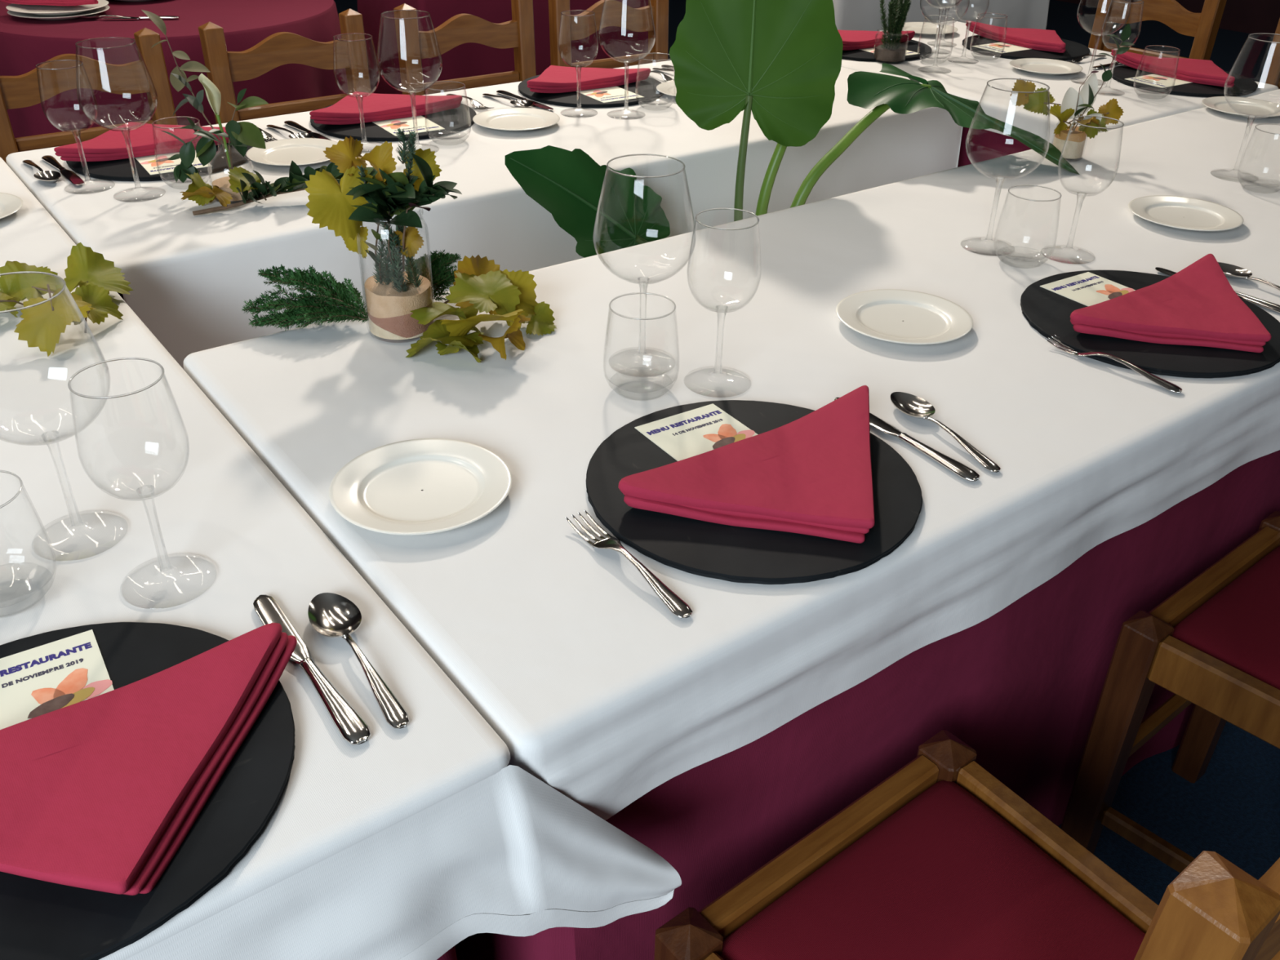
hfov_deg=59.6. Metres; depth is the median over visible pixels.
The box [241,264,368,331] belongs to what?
sprig
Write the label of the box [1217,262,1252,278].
bowl
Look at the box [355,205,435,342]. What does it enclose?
jar
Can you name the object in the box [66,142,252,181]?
plate
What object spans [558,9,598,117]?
wine glass
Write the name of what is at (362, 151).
wine glass
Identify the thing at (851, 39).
folded napkin
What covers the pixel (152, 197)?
wine glass
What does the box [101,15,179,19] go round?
table knife
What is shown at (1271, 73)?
dining chair
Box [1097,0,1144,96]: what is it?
wine glass
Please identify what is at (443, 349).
vine leaf
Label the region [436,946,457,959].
tablecloth
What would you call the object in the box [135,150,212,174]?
menu card
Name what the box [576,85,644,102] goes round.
menu card
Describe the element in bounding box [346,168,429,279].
sprig
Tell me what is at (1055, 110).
vine leaf
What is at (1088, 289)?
menu card
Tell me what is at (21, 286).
vine leaf
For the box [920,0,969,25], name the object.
bowl
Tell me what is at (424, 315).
vine leaf
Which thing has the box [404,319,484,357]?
vine leaf
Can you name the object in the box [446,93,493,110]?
fork
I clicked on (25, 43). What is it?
tablecloth
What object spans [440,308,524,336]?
vine leaf
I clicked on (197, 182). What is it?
vine leaf
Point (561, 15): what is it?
bowl
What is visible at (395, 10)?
wine glass
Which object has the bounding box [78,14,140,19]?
spoon
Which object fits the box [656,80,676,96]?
bread plate
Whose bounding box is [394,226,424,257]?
vine leaf
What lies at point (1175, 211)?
bread plate
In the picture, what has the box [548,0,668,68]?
dining chair
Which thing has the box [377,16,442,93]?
bowl
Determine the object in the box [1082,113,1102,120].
white petal
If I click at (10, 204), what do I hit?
bread plate
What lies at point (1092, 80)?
white petal
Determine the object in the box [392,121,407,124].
flower
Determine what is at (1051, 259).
wine glass
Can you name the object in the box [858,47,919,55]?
menu card
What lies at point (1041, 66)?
bread plate
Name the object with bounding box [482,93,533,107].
spoon
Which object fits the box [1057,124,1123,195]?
bowl
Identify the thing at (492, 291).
vine leaf
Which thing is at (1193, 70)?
folded napkin
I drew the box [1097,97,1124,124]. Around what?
vine leaf
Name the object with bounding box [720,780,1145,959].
seat cushion
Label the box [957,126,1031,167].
tablecloth
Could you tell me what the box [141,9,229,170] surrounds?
sprig
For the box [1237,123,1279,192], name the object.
water tumbler
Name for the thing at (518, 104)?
bowl
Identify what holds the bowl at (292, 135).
on the spoon at (292, 135)
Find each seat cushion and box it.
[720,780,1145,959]
[1172,545,1279,689]
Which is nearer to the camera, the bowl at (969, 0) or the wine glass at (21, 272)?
the wine glass at (21, 272)
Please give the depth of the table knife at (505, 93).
2.34 m
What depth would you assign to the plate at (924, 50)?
2.79 m
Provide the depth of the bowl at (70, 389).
0.83 m
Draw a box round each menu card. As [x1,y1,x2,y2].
[0,629,114,729]
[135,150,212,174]
[372,115,444,136]
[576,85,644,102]
[634,404,757,461]
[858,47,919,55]
[971,41,1030,53]
[1040,271,1135,306]
[1124,73,1191,88]
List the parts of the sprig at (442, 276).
stem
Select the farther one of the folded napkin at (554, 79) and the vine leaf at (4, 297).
the folded napkin at (554, 79)
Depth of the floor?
1.75 m
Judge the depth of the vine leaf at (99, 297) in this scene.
1.35 m
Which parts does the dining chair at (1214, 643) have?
leg, rail, seat rail, leg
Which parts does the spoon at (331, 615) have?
handle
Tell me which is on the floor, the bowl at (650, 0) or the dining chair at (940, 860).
the dining chair at (940, 860)
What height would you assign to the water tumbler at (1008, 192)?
0.102 m
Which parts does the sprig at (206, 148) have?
stem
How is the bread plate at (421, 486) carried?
on the tablecloth at (593, 687)
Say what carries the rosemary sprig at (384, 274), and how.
in the jar at (388, 309)
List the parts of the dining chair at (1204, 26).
post, rail, rail, post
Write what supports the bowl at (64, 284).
on the wine glass at (21, 272)
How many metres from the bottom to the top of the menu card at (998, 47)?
0.001 m
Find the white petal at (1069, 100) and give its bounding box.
[1060,87,1083,119]
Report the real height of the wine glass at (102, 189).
0.191 m
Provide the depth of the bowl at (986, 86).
1.54 m
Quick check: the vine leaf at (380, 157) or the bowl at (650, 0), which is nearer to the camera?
the vine leaf at (380, 157)
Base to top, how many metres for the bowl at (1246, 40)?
0.128 m
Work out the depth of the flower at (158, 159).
1.92 m
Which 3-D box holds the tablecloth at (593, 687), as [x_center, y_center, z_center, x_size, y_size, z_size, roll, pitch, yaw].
[0.709,-0.235,1.772,2.542,0.306,0.798,-21,38,-31]
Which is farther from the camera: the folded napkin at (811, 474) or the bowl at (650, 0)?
the bowl at (650, 0)
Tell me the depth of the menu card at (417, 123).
2.13 m
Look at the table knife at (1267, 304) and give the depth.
1.48 m
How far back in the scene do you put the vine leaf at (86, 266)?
1.42 m
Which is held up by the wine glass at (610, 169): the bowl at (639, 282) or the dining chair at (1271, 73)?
the bowl at (639, 282)
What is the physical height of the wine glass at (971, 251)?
0.231 m
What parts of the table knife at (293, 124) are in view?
handle, blade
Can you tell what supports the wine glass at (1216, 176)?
on the tablecloth at (593, 687)
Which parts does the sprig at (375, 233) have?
stem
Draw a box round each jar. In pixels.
[207,144,254,204]
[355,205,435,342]
[872,31,908,63]
[1052,121,1088,161]
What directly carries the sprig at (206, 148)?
in the jar at (223, 183)
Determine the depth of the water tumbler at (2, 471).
0.89 m
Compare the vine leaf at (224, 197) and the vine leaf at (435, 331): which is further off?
the vine leaf at (224, 197)
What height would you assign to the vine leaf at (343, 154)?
0.043 m
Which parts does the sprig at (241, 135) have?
stem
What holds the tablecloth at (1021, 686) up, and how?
on the floor
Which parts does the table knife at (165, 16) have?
blade, handle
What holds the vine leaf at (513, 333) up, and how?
on the tablecloth at (593, 687)
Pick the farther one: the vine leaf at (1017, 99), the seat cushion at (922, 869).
the vine leaf at (1017, 99)
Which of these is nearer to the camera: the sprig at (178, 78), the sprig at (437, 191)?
the sprig at (437, 191)
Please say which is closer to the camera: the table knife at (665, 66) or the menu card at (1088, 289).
the menu card at (1088, 289)
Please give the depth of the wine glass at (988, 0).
2.75 m
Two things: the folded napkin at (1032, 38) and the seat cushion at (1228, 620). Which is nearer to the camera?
the seat cushion at (1228, 620)
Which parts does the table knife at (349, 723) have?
blade, handle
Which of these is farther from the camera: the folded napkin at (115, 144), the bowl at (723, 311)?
the folded napkin at (115, 144)
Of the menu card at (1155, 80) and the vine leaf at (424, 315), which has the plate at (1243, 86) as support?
the menu card at (1155, 80)
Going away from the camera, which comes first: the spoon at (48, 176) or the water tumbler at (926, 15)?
the spoon at (48, 176)
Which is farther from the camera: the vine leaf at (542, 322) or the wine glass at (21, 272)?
the vine leaf at (542, 322)
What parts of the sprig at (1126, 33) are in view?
stem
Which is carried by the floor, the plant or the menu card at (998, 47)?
the plant
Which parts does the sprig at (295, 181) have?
stem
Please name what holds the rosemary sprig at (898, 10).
in the jar at (891, 56)
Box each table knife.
[41,155,84,185]
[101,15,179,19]
[253,594,371,745]
[284,120,331,140]
[496,89,553,110]
[661,64,674,70]
[834,397,979,481]
[1091,61,1120,68]
[1155,266,1279,313]
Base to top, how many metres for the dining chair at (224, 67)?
0.883 m
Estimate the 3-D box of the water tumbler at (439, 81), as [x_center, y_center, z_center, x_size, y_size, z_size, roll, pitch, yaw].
[-0.352,-0.669,2.046,0.084,0.102,0.084,-21,38,-31]
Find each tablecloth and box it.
[0,0,348,137]
[0,157,681,959]
[5,60,962,368]
[183,88,1279,820]
[357,0,648,94]
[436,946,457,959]
[454,449,1279,959]
[832,0,1049,31]
[841,20,1278,144]
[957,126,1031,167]
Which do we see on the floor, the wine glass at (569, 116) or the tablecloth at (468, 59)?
the tablecloth at (468, 59)
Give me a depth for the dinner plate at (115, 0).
3.27 m
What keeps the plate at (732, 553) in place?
on the tablecloth at (593, 687)
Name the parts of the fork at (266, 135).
handle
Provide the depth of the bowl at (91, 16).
3.01 m
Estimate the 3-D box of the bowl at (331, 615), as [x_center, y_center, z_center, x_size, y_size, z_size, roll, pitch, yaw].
[-0.243,0.110,0.888,0.038,0.010,0.060,-18,37,-28]
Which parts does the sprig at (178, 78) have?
stem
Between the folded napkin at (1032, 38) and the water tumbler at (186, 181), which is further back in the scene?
the folded napkin at (1032, 38)
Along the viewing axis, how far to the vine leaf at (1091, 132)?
2.01 m
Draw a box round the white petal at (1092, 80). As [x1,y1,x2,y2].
[1079,73,1097,113]
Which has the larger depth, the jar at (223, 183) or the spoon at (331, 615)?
the jar at (223, 183)
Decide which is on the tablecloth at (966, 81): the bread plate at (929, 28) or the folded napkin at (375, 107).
the bread plate at (929, 28)
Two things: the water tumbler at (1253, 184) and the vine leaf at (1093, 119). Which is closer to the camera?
the water tumbler at (1253, 184)
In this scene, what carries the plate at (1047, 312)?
on the tablecloth at (593, 687)
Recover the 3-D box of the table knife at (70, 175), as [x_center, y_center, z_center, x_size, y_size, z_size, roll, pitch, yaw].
[-0.967,-0.520,1.875,0.021,0.008,0.199,-23,39,-33]
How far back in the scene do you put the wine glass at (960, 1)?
2.84 m
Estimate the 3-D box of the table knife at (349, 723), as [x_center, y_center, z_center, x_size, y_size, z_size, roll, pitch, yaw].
[-0.253,0.138,0.846,0.020,0.008,0.199,-21,38,-31]
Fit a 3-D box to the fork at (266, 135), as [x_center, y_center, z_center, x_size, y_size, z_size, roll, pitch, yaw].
[-0.711,-0.650,2.084,0.024,0.013,0.169,-21,38,-32]
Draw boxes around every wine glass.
[0,271,124,560]
[35,59,111,194]
[67,357,202,608]
[75,36,161,202]
[333,32,383,152]
[377,9,442,152]
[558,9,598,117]
[592,153,695,377]
[598,0,655,119]
[686,208,760,397]
[919,0,969,73]
[928,2,955,47]
[929,0,960,53]
[947,0,989,63]
[964,78,1049,256]
[1042,115,1124,264]
[1071,0,1131,85]
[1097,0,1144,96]
[1212,33,1279,182]
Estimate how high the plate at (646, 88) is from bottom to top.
0.008 m
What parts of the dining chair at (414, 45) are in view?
post, rail, rail, post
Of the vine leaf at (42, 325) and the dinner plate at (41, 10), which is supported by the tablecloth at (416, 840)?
the vine leaf at (42, 325)
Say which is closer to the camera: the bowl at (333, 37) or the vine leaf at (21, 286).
the vine leaf at (21, 286)
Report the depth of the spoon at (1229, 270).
1.56 m
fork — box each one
[257,127,277,142]
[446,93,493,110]
[565,510,693,617]
[650,71,674,81]
[1044,334,1182,392]
[1063,54,1106,62]
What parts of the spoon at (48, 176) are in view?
handle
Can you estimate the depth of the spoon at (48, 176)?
1.84 m
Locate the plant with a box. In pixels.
[504,0,1079,257]
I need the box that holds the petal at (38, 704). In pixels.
[27,693,74,718]
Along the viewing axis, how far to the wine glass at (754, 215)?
1.19 m
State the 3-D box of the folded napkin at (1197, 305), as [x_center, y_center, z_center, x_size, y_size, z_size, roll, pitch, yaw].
[0.699,-0.207,1.388,0.320,0.037,0.184,-22,39,-32]
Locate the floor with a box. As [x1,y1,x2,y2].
[333,0,1279,905]
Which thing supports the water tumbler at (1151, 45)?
on the tablecloth at (966, 81)
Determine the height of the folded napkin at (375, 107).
0.037 m
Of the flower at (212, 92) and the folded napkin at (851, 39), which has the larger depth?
the folded napkin at (851, 39)
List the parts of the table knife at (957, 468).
blade, handle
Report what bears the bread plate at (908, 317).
on the tablecloth at (593, 687)
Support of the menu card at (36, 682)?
on the plate at (40, 920)
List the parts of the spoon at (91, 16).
handle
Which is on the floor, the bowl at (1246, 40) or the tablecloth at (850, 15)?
the tablecloth at (850, 15)
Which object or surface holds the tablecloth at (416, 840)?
on the tablecloth at (451, 954)
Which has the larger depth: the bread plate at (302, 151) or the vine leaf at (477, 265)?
the bread plate at (302, 151)
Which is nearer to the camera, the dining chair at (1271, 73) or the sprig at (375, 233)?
the sprig at (375, 233)
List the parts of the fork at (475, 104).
handle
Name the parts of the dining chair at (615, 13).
post, rail, rail, post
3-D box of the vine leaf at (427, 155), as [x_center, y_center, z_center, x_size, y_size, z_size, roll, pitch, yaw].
[-0.254,-0.357,1.289,0.052,0.050,0.034,16,35,22]
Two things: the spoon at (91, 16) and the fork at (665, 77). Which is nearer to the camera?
the fork at (665, 77)
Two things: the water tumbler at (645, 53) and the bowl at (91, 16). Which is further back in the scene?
the bowl at (91, 16)
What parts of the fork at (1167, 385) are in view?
handle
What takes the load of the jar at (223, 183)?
on the tablecloth at (191, 277)
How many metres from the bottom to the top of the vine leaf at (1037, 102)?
0.042 m
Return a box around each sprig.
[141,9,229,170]
[161,116,231,182]
[192,160,377,215]
[208,88,268,168]
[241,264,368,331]
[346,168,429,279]
[355,128,422,292]
[364,222,388,270]
[402,153,462,271]
[404,249,462,302]
[879,0,911,49]
[1072,70,1098,130]
[1073,22,1133,130]
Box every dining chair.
[0,27,177,163]
[198,8,371,124]
[393,0,536,95]
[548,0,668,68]
[654,729,1279,959]
[1060,511,1279,872]
[1088,0,1226,60]
[1259,18,1279,88]
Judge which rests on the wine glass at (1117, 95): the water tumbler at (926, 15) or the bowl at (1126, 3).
the bowl at (1126, 3)
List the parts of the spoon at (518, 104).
handle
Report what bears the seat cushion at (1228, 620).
on the dining chair at (1214, 643)
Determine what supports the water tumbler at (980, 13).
on the tablecloth at (966, 81)
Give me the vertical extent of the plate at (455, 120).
0.008 m
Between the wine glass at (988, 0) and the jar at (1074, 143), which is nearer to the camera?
the jar at (1074, 143)
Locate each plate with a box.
[0,192,22,218]
[0,622,295,959]
[5,0,108,15]
[7,4,109,20]
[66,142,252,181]
[115,0,153,1]
[246,137,337,165]
[310,102,476,142]
[328,438,511,535]
[472,107,559,131]
[518,74,663,107]
[586,400,922,584]
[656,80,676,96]
[835,288,973,344]
[841,39,931,62]
[902,22,957,35]
[962,35,1089,60]
[1009,57,1083,75]
[1020,270,1279,377]
[1111,64,1257,97]
[1128,195,1244,231]
[1201,96,1279,117]
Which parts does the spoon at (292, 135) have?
handle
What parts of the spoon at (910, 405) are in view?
handle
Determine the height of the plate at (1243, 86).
0.008 m
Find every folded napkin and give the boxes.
[0,0,97,5]
[0,622,297,895]
[53,121,228,161]
[309,91,462,124]
[527,65,650,93]
[617,385,875,543]
[837,29,915,50]
[965,20,1066,53]
[1070,253,1271,352]
[1111,48,1235,87]
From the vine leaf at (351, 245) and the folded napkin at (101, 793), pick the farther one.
the vine leaf at (351, 245)
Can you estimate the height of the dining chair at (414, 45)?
0.883 m
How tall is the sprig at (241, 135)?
0.125 m
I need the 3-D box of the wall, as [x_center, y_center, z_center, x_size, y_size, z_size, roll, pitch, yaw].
[4.522,-3.865,5.904,0.100,3.100,12.000,-21,38,-31]
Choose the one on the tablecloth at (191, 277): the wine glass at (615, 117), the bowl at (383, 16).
the wine glass at (615, 117)
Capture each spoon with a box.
[22,159,61,182]
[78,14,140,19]
[266,124,313,138]
[307,592,409,728]
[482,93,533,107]
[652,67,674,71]
[890,391,1000,472]
[1217,262,1279,290]
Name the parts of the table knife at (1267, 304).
blade, handle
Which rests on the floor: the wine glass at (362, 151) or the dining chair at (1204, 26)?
the dining chair at (1204, 26)
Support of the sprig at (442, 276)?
on the tablecloth at (593, 687)
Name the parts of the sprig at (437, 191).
stem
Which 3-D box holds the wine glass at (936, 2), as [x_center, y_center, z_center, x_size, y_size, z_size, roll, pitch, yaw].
[0.795,-1.225,2.889,0.079,0.191,0.079,-21,38,-31]
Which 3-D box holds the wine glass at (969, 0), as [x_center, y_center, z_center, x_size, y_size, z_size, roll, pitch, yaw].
[0.704,-1.075,2.608,0.112,0.231,0.112,-7,33,-12]
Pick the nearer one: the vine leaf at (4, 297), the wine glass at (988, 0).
the vine leaf at (4, 297)
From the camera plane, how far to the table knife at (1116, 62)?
2.73 m
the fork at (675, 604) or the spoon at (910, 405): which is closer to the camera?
the fork at (675, 604)
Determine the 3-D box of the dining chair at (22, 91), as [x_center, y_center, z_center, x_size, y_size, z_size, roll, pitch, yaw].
[-1.032,-0.419,2.302,0.400,0.883,0.391,-21,38,-31]
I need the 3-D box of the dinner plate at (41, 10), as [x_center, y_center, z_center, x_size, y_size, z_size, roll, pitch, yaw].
[-1.589,-1.291,3.058,0.256,0.017,0.256,-21,38,-31]
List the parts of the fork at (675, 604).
handle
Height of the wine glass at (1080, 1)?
0.231 m
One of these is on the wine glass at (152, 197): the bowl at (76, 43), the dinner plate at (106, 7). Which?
the bowl at (76, 43)
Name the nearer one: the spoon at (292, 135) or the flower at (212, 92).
the flower at (212, 92)
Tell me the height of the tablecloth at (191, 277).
0.367 m
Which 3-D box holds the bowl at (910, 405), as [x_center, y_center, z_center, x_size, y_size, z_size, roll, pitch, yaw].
[0.292,-0.078,1.205,0.038,0.010,0.060,-14,35,-22]
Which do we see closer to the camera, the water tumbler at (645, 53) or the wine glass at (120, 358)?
the wine glass at (120, 358)
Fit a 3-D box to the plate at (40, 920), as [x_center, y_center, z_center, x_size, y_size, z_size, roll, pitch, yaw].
[-0.395,0.199,0.745,0.321,0.008,0.320,-21,38,-31]
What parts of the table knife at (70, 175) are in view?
handle, blade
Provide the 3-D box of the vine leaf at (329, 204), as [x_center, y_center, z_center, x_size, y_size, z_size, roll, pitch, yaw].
[-0.337,-0.314,1.270,0.086,0.078,0.033,-15,35,-24]
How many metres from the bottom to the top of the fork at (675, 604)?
0.013 m
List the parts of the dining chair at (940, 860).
leg, rail, seat rail, leg, rail, post, rail, post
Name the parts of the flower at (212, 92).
stem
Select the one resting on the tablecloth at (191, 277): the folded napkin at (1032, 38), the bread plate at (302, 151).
the bread plate at (302, 151)
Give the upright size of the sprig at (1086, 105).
0.103 m
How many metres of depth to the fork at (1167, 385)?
1.29 m
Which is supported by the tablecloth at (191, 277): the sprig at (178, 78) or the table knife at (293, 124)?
the table knife at (293, 124)
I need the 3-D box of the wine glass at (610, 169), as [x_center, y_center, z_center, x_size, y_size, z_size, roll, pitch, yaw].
[0.004,-0.235,1.241,0.112,0.231,0.112,7,33,9]
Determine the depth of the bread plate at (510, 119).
2.19 m
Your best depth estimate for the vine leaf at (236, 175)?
1.73 m
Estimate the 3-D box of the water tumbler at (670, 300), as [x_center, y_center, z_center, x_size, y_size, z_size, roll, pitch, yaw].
[0.002,-0.142,1.215,0.084,0.102,0.084,-21,38,-31]
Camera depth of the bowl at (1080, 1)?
2.52 m
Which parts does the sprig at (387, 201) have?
stem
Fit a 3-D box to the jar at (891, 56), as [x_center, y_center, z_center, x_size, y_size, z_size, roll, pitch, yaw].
[0.613,-1.060,2.732,0.080,0.070,0.080,-21,38,-31]
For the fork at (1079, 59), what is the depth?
2.77 m
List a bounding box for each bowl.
[1,281,110,445]
[33,170,61,182]
[36,64,97,132]
[69,373,189,501]
[75,43,157,131]
[78,14,99,19]
[288,133,313,138]
[307,592,361,637]
[333,37,379,97]
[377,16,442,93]
[510,99,533,107]
[558,15,598,67]
[592,168,695,284]
[598,0,655,62]
[686,219,760,312]
[890,391,935,417]
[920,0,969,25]
[965,85,1049,180]
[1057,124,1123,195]
[1076,0,1131,35]
[1101,3,1143,48]
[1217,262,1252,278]
[1223,40,1279,118]
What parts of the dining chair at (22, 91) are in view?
post, rail, rail, post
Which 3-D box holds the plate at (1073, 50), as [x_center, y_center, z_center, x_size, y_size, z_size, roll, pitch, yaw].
[1.003,-1.128,2.913,0.320,0.008,0.320,0,32,-2]
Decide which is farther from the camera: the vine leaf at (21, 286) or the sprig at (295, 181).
the sprig at (295, 181)
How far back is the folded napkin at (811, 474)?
1.03 m
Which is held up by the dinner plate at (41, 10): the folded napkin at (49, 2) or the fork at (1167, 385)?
the folded napkin at (49, 2)
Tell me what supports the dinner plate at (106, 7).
on the tablecloth at (25, 43)
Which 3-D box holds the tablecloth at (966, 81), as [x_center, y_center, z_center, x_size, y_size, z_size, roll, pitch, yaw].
[0.908,-0.969,2.779,0.738,0.122,0.989,-21,38,-31]
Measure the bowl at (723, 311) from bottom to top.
0.100 m
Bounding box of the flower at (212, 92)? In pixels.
[198,73,231,167]
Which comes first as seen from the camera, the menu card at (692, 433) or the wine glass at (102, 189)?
the menu card at (692, 433)
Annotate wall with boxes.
[1056,0,1279,37]
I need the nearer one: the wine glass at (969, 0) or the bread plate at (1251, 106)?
the bread plate at (1251, 106)
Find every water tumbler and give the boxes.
[0,470,56,617]
[151,116,212,187]
[424,80,471,143]
[603,292,679,399]
[635,53,675,108]
[917,15,954,60]
[969,13,1007,57]
[993,184,1062,267]
[1133,44,1180,97]
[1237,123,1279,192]
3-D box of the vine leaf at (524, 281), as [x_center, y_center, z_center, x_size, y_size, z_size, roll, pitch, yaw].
[-0.162,-0.220,1.367,0.075,0.061,0.058,6,32,7]
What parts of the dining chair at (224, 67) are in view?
post, rail, rail, post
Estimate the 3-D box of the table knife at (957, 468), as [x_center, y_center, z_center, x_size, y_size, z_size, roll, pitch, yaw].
[0.270,-0.045,1.156,0.020,0.008,0.199,-19,37,-29]
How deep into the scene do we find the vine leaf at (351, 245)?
1.31 m
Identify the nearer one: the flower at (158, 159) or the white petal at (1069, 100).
the flower at (158, 159)
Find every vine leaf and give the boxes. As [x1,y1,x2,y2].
[0,260,62,310]
[0,291,23,317]
[13,284,95,356]
[55,242,133,294]
[71,284,123,333]
[179,185,232,206]
[185,172,218,205]
[227,166,266,200]
[304,166,373,240]
[323,135,367,176]
[341,226,368,257]
[355,141,396,185]
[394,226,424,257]
[399,148,441,191]
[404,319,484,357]
[409,302,480,333]
[435,339,481,363]
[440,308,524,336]
[445,270,521,315]
[453,254,502,314]
[478,315,530,360]
[499,268,537,328]
[521,301,556,335]
[1009,80,1035,106]
[1022,87,1061,115]
[1045,103,1074,135]
[1065,113,1100,128]
[1078,108,1107,138]
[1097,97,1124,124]
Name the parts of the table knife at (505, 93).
handle, blade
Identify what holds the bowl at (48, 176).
on the spoon at (48, 176)
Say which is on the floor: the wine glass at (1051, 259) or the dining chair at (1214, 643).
the dining chair at (1214, 643)
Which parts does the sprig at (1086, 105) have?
stem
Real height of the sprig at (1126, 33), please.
0.180 m
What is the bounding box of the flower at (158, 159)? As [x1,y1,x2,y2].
[155,157,169,161]

